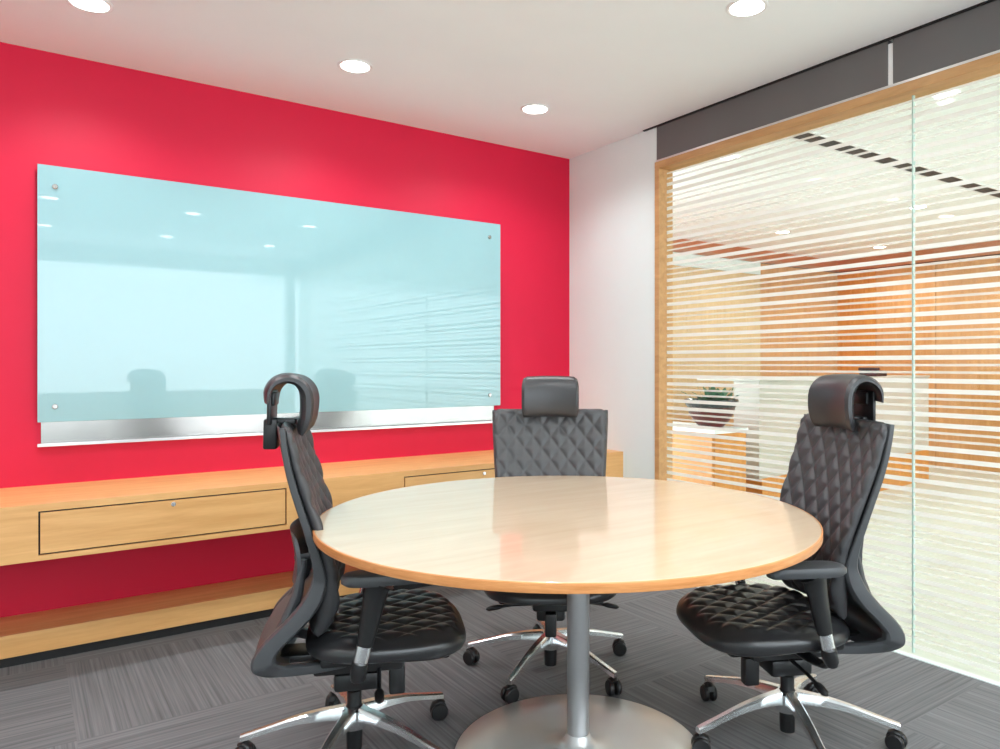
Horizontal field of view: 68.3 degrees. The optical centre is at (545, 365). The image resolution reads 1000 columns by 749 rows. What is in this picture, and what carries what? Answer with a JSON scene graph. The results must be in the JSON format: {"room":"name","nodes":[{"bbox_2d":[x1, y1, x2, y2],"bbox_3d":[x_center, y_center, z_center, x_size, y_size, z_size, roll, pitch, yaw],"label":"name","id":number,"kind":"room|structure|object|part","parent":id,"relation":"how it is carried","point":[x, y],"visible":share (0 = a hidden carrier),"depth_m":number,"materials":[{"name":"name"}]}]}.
{"room":"office","nodes":[
{"label":"office","id":0,"kind":"room"},
{"bbox_2d":[0,42,568,617],"bbox_3d":[-1.780,-0.088,3.620,4.920,2.596,0.120,0,0,-36],"label":"wall","id":1,"kind":"structure","parent":0,"point":[60,110],"depth_m":3.63,"materials":[{"name":"paint"}]},
{"bbox_2d":[37,406,493,446],"bbox_3d":[-1.266,0.292,3.883,2.338,0.124,0.052,0,0,-36],"label":"tray","id":2,"kind":"object","parent":1,"relation":"attached to","point":[67,433],"visible":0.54,"depth_m":3.65,"materials":[{"name":"metal"}]},
{"bbox_2d":[37,164,499,421],"bbox_3d":[-1.255,-0.315,3.896,2.371,1.126,0.044,0,0,-36],"label":"board","id":3,"kind":"object","parent":1,"relation":"attached to","point":[156,298],"visible":1,"depth_m":3.70,"materials":[{"name":"teal"}]},
{"bbox_2d":[0,449,622,565],"bbox_3d":[-1.594,0.633,3.343,4.700,0.214,0.547,0,0,-36],"label":"credenza","id":4,"kind":"object","parent":1,"relation":"attached to","point":[51,521],"visible":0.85,"depth_m":3.13,"materials":[{"name":"brown wood"}]},
{"bbox_3d":[-1.550,0.636,3.056,0.911,0.155,0.014,0,0,-36],"label":"drawer","id":5,"kind":"part","parent":4,"relation":"part of","materials":[{"name":"brown wood"}]},
{"bbox_3d":[-0.335,0.636,3.926,0.911,0.155,0.014,0,0,-36],"label":"drawer","id":6,"kind":"part","parent":4,"relation":"part of","materials":[{"name":"brown wood"}]},
{"bbox_2d":[0,0,999,260],"bbox_3d":[2.732,-1.446,2.325,10.750,0.120,11.000,0,0,-36],"label":"ceiling","id":7,"kind":"structure","parent":0,"point":[606,72],"depth_m":3.43,"materials":[{"name":"paint"}]},
{"bbox_2d":[65,0,113,13],"bbox_3d":[-1.745,-1.383,2.810,0.160,0.006,0.160,0,0,-36],"label":"recessed light","id":8,"kind":"object","parent":7,"relation":"in","point":[92,6],"visible":1,"depth_m":2.82,"materials":[{"name":"white metal"}]},
{"bbox_2d":[337,59,372,73],"bbox_3d":[-0.883,-1.383,3.402,0.160,0.006,0.160,0,0,-36],"label":"recessed light","id":9,"kind":"object","parent":7,"relation":"in","point":[356,66],"visible":1,"depth_m":3.40,"materials":[{"name":"white"}]},
{"bbox_2d":[520,104,549,114],"bbox_3d":[-0.059,-1.383,3.970,0.160,0.006,0.160,0,0,-36],"label":"recessed light","id":10,"kind":"object","parent":7,"relation":"in","point":[534,109],"visible":1,"depth_m":3.97,"materials":[{"name":"white"}]},
{"bbox_2d":[726,0,768,17],"bbox_3d":[0.777,-1.383,2.841,0.160,0.006,0.160,0,0,-36],"label":"recessed light","id":11,"kind":"object","parent":7,"relation":"in","point":[736,8],"visible":1,"depth_m":2.84,"materials":[{"name":"white"}]},
{"bbox_2d":[775,231,790,233],"bbox_3d":[2.464,-1.387,7.655,0.160,0.006,0.160,0,0,-36],"label":"recessed light","id":12,"kind":"object","parent":7,"relation":"in","point":[776,232],"visible":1,"depth_m":7.66,"materials":[{"name":"white metal"}]},
{"bbox_2d":[788,131,999,197],"bbox_3d":[2.860,-1.386,5.368,3.900,0.008,0.140,0,0,-36],"label":"ceiling air slot","id":13,"kind":"object","parent":7,"relation":"attached to","point":[853,150],"visible":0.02,"depth_m":4.99,"materials":[{"name":"black metal"}]},
{"bbox_2d":[908,205,927,208],"bbox_3d":[3.260,-1.387,6.441,0.160,0.006,0.160,0,0,-36],"label":"recessed light","id":14,"kind":"object","parent":7,"relation":"in","point":[916,206],"visible":0.84,"depth_m":6.43,"materials":[{"name":"white"}]},
{"bbox_2d":[0,467,999,748],"bbox_3d":[2.732,1.240,2.325,10.750,0.060,11.000,0,0,-36],"label":"floor","id":15,"kind":"structure","parent":0,"point":[199,689],"depth_m":2.82,"materials":[{"name":"carpet"}]},
{"bbox_2d":[0,564,431,667],"bbox_3d":[-1.672,1.145,3.452,4.700,0.130,0.280,0,0,-36],"label":"shelf","id":16,"kind":"object","parent":15,"relation":"on","point":[60,632],"visible":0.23,"depth_m":3.25,"materials":[{"name":"brown wood"}]},
{"bbox_2d":[235,373,465,748],"bbox_3d":[-0.607,0.616,2.301,0.699,1.188,0.679,0,0,-17],"label":"office chair","id":17,"kind":"object","parent":15,"relation":"on","point":[352,638],"visible":0.91,"depth_m":2.15,"materials":[{"name":"black leather"}]},
{"bbox_3d":[-0.778,1.099,2.261,0.307,0.086,0.044,0,0,-9],"label":"leg","id":18,"kind":"part","parent":17,"relation":"part of","materials":[{"name":"silver metal"}]},
{"bbox_3d":[-0.735,0.533,2.258,0.255,0.720,0.502,1,0,-13],"label":"frame","id":19,"kind":"part","parent":17,"relation":"part of","materials":[{"name":"grey plastic"}]},
{"bbox_3d":[-0.715,0.473,2.263,0.181,0.610,0.494,1,0,-13],"label":"backrest","id":20,"kind":"part","parent":17,"relation":"part of","materials":[{"name":"grey leather"}]},
{"bbox_3d":[-0.626,1.099,2.109,0.044,0.086,0.307,0,0,9],"label":"leg","id":21,"kind":"part","parent":17,"relation":"part of","materials":[{"name":"silver metal"}]},
{"bbox_3d":[-0.680,1.099,2.454,0.044,0.086,0.307,0,0,-27],"label":"leg","id":22,"kind":"part","parent":17,"relation":"part of","materials":[{"name":"silver metal"}]},
{"bbox_3d":[-0.496,0.739,2.098,0.119,0.321,0.221,0,0,-13],"label":"arm post","id":23,"kind":"part","parent":17,"relation":"part of","materials":[{"name":"black plastic"}]},
{"bbox_3d":[-0.490,0.937,2.160,0.028,0.035,0.201,0,0,-13],"label":"lever","id":24,"kind":"part","parent":17,"relation":"part of","materials":[{"name":"black plastic"}]},
{"bbox_3d":[-0.500,0.810,2.312,0.479,0.081,0.520,0,0,-13],"label":"seat","id":25,"kind":"part","parent":17,"relation":"part of","materials":[{"name":"black leather"}]},
{"bbox_3d":[-0.470,0.985,2.319,0.050,0.090,0.044,0,0,-13],"label":"tension knob","id":26,"kind":"part","parent":17,"relation":"part of","materials":[{"name":"black plastic"}]},
{"bbox_3d":[-0.433,1.099,2.207,0.307,0.086,0.044,0,0,27],"label":"leg","id":27,"kind":"part","parent":17,"relation":"part of","materials":[{"name":"silver metal"}]},
{"bbox_3d":[-0.467,1.099,2.420,0.044,0.086,0.307,0,0,45],"label":"leg","id":28,"kind":"part","parent":17,"relation":"part of","materials":[{"name":"silver metal"}]},
{"bbox_2d":[463,376,626,703],"bbox_3d":[0.001,0.627,2.937,0.690,1.165,0.709,0,0,0],"label":"office chair","id":29,"kind":"object","parent":15,"relation":"on","point":[550,435],"visible":0.39,"depth_m":3.10,"materials":[{"name":"black leather"}]},
{"bbox_3d":[-0.163,1.099,2.959,0.307,0.086,0.044,0,0,9],"label":"leg","id":30,"kind":"part","parent":29,"relation":"part of","materials":[{"name":"silver metal"}]},
{"bbox_3d":[-0.132,0.937,2.855,0.201,0.035,0.028,0,0,0],"label":"lever","id":31,"kind":"part","parent":29,"relation":"part of","materials":[{"name":"black plastic"}]},
{"bbox_3d":[-0.065,1.099,2.767,0.044,0.086,0.307,0,0,27],"label":"leg","id":32,"kind":"part","parent":29,"relation":"part of","materials":[{"name":"silver metal"}]},
{"bbox_3d":[-0.011,1.099,3.111,0.044,0.086,0.307,0,0,-9],"label":"leg","id":33,"kind":"part","parent":29,"relation":"part of","materials":[{"name":"silver metal"}]},
{"bbox_3d":[0.018,0.810,2.830,0.520,0.081,0.479,0,0,0],"label":"seat","id":34,"kind":"part","parent":29,"relation":"part of","materials":[{"name":"black leather"}]},
{"bbox_3d":[0.018,0.485,3.092,0.494,0.610,0.181,0,-5,0],"label":"backrest","id":35,"kind":"part","parent":29,"relation":"part of","materials":[{"name":"grey leather"}]},
{"bbox_3d":[0.018,0.547,3.105,0.502,0.720,0.255,0,-5,0],"label":"frame","id":36,"kind":"part","parent":29,"relation":"part of","materials":[{"name":"grey plastic"}]},
{"bbox_3d":[0.018,0.985,2.800,0.044,0.090,0.050,0,0,0],"label":"tension knob","id":37,"kind":"part","parent":29,"relation":"part of","materials":[{"name":"black plastic"}]},
{"bbox_3d":[0.148,1.099,2.800,0.044,0.086,0.307,0,0,-45],"label":"leg","id":38,"kind":"part","parent":29,"relation":"part of","materials":[{"name":"silver metal"}]},
{"bbox_3d":[0.181,1.099,3.013,0.307,0.086,0.044,0,0,-27],"label":"leg","id":39,"kind":"part","parent":29,"relation":"part of","materials":[{"name":"silver metal"}]},
{"bbox_3d":[0.178,0.947,2.910,0.221,0.035,0.028,0,0,0],"label":"lever","id":40,"kind":"part","parent":29,"relation":"part of","materials":[{"name":"black plastic"}]},
{"bbox_2d":[312,476,822,748],"bbox_3d":[0.061,0.835,2.313,1.518,0.750,1.518,0,0,-36],"label":"meeting table","id":41,"kind":"object","parent":15,"relation":"on","point":[577,537],"visible":0.95,"depth_m":2.18,"materials":[{"name":"brown wood"}]},
{"bbox_2d":[673,421,747,491],"bbox_3d":[0.875,0.835,5.989,0.368,0.750,1.624,0,0,-36],"label":"base cabinet","id":42,"kind":"object","parent":15,"relation":"on","point":[732,447],"visible":0.09,"depth_m":5.36,"materials":[{"name":"orange wood"}]},
{"bbox_2d":[681,386,738,427],"bbox_3d":[1.221,0.298,5.446,0.407,0.324,0.412,0,0,1],"label":"bowl planter","id":43,"kind":"object","parent":42,"relation":"on","point":[711,419],"visible":0.7,"depth_m":5.34,"materials":[{"name":"brown ceramic"}]},
{"bbox_2d":[688,407,735,427],"bbox_3d":[1.225,0.374,5.452,0.360,0.172,0.360,0,0,-36],"label":"bowl","id":44,"kind":"object","parent":43,"relation":"attached to","point":[711,419],"depth_m":5.33,"materials":[{"name":"brown ceramic"}]},
{"bbox_2d":[676,374,907,748],"bbox_3d":[0.779,0.619,2.382,0.676,1.182,0.670,0,0,-10],"label":"office chair","id":45,"kind":"object","parent":15,"relation":"on","point":[838,464],"visible":0.91,"depth_m":2.31,"materials":[{"name":"black leather"}]},
{"bbox_3d":[0.616,1.099,2.337,0.307,0.086,0.044,0,0,-20],"label":"leg","id":46,"kind":"part","parent":45,"relation":"part of","materials":[{"name":"silver metal"}]},
{"bbox_3d":[0.675,1.099,2.545,0.044,0.086,0.307,0,0,-38],"label":"leg","id":47,"kind":"part","parent":45,"relation":"part of","materials":[{"name":"silver metal"}]},
{"bbox_3d":[0.660,0.985,2.378,0.050,0.090,0.044,0,0,-10],"label":"tension knob","id":48,"kind":"part","parent":45,"relation":"part of","materials":[{"name":"black plastic"}]},
{"bbox_3d":[0.690,0.810,2.383,0.479,0.081,0.520,0,0,-10],"label":"seat","id":49,"kind":"part","parent":45,"relation":"part of","materials":[{"name":"black leather"}]},
{"bbox_3d":[0.794,1.099,2.217,0.044,0.086,0.307,0,0,-2],"label":"leg","id":50,"kind":"part","parent":45,"relation":"part of","materials":[{"name":"silver metal"}]},
{"bbox_3d":[0.891,1.099,2.552,0.044,0.086,0.307,0,0,34],"label":"leg","id":51,"kind":"part","parent":45,"relation":"part of","materials":[{"name":"silver metal"}]},
{"bbox_3d":[0.795,0.947,2.239,0.028,0.035,0.221,0,0,-10],"label":"lever","id":52,"kind":"part","parent":45,"relation":"part of","materials":[{"name":"black plastic"}]},
{"bbox_3d":[0.769,0.739,2.184,0.119,0.321,0.221,0,0,-10],"label":"arm post","id":53,"kind":"part","parent":45,"relation":"part of","materials":[{"name":"black plastic"}]},
{"bbox_3d":[0.919,0.476,2.423,0.181,0.610,0.494,1,0,-10],"label":"backrest","id":54,"kind":"part","parent":45,"relation":"part of","materials":[{"name":"grey leather"}]},
{"bbox_3d":[0.964,1.099,2.349,0.307,0.086,0.044,0,0,16],"label":"leg","id":55,"kind":"part","parent":45,"relation":"part of","materials":[{"name":"silver metal"}]},
{"bbox_3d":[0.936,0.536,2.426,0.255,0.720,0.502,1,0,-10],"label":"frame","id":56,"kind":"part","parent":45,"relation":"part of","materials":[{"name":"grey plastic"}]},
{"bbox_2d":[697,375,929,496],"bbox_3d":[2.672,0.657,6.993,3.170,1.105,0.610,0,0,-41],"label":"reception desk","id":57,"kind":"object","parent":15,"relation":"on","point":[896,401],"depth_m":6.04,"materials":[{"name":"beige laminate"}]},
{"bbox_2d":[697,375,929,381],"bbox_3d":[2.672,0.115,6.993,3.170,0.020,0.610,0,0,-41],"label":"countertop","id":58,"kind":"structure","parent":57,"relation":"on","point":[888,376],"depth_m":7.02,"materials":[{"name":"beige laminate"}]},
{"bbox_3d":[2.785,0.507,6.861,3.150,0.765,0.240,0,0,-41],"label":"panel","id":59,"kind":"part","parent":57,"relation":"part of","materials":[{"name":"beige laminate"}]},
{"bbox_2d":[858,368,886,375],"bbox_3d":[3.196,0.062,7.183,0.200,0.085,0.200,0,0,-36],"label":"desk telephone","id":60,"kind":"object","parent":57,"relation":"on","point":[862,371],"visible":0.93,"depth_m":7.11,"materials":[{"name":"black plastic"}]},
{"bbox_2d":[569,127,656,478],"bbox_3d":[0.448,-0.088,4.631,0.120,2.596,0.830,0,0,-36],"label":"wall","id":61,"kind":"structure","parent":0,"point":[612,186],"depth_m":4.54,"materials":[{"name":"white paint"}]},
{"bbox_2d":[655,168,672,479],"bbox_3d":[0.684,0.037,4.273,0.112,2.345,0.036,0,0,-36],"label":"trim","id":62,"kind":"structure","parent":61,"relation":"attached to","point":[663,200],"depth_m":4.25,"materials":[{"name":"brown wood"}]},
{"bbox_2d":[667,95,912,652],"bbox_3d":[1.125,0.035,3.679,0.014,2.350,1.443,0,0,-36],"label":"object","id":63,"kind":"structure","parent":61,"relation":"in","point":[904,128],"depth_m":3.58,"materials":[{"name":"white glass"}]},
{"bbox_2d":[643,0,995,131],"bbox_3d":[2.146,-1.383,2.145,0.014,0.006,5.390,0,0,-36],"label":"trim","id":64,"kind":"structure","parent":61,"relation":"attached to","point":[987,1],"depth_m":3.31,"materials":[{"name":"black metal"}]},
{"bbox_2d":[655,52,999,170],"bbox_3d":[2.215,-1.155,2.135,0.112,0.040,5.294,0,0,-36],"label":"trim","id":65,"kind":"structure","parent":61,"relation":"attached to","point":[988,66],"depth_m":3.30,"materials":[{"name":"brown wood"}]},
{"bbox_2d":[656,50,999,161],"bbox_3d":[2.187,-1.183,2.113,0.024,0.010,5.290,0,0,-36],"label":"trim","id":66,"kind":"structure","parent":61,"relation":"attached to","point":[997,51],"depth_m":3.28,"materials":[{"name":"metal"}]},
{"bbox_2d":[657,0,999,159],"bbox_3d":[2.229,-1.288,2.143,0.120,0.196,5.290,0,0,-36],"label":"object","id":67,"kind":"structure","parent":61,"relation":"attached to","point":[973,33],"depth_m":3.28,"materials":[{"name":"grey laminate"}]},
{"bbox_2d":[697,587,999,686],"bbox_3d":[2.202,1.218,2.104,0.030,0.024,5.258,0,0,-36],"label":"trim","id":68,"kind":"structure","parent":61,"relation":"attached to","point":[974,676],"depth_m":2.93,"materials":[{"name":"white paint"}]},
{"bbox_2d":[888,43,892,84],"bbox_3d":[1.501,-1.278,3.146,0.096,0.176,0.022,0,0,-36],"label":"trim","id":69,"kind":"structure","parent":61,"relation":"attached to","point":[890,46],"depth_m":3.12,"materials":[{"name":"white metal"}]},
{"bbox_2d":[913,89,999,674],"bbox_3d":[2.656,0.035,1.540,0.014,2.350,3.812,0,0,-36],"label":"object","id":70,"kind":"structure","parent":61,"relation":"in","point":[997,92],"depth_m":2.95,"materials":[{"name":"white glass"}]},
{"bbox_2d":[673,239,837,425],"bbox_3d":[1.566,-0.090,8.180,5.830,2.600,0.120,0,0,-36],"label":"wall","id":71,"kind":"structure","parent":0,"point":[823,279],"depth_m":8.69,"materials":[{"name":"brown wood"}]},
{"bbox_2d":[837,240,999,474],"bbox_3d":[7.054,-0.090,5.419,0.120,2.600,11.000,0,0,-36],"label":"wall","id":72,"kind":"structure","parent":0,"point":[985,261],"depth_m":8.66,"materials":[{"name":"orange wood"}]}
]}

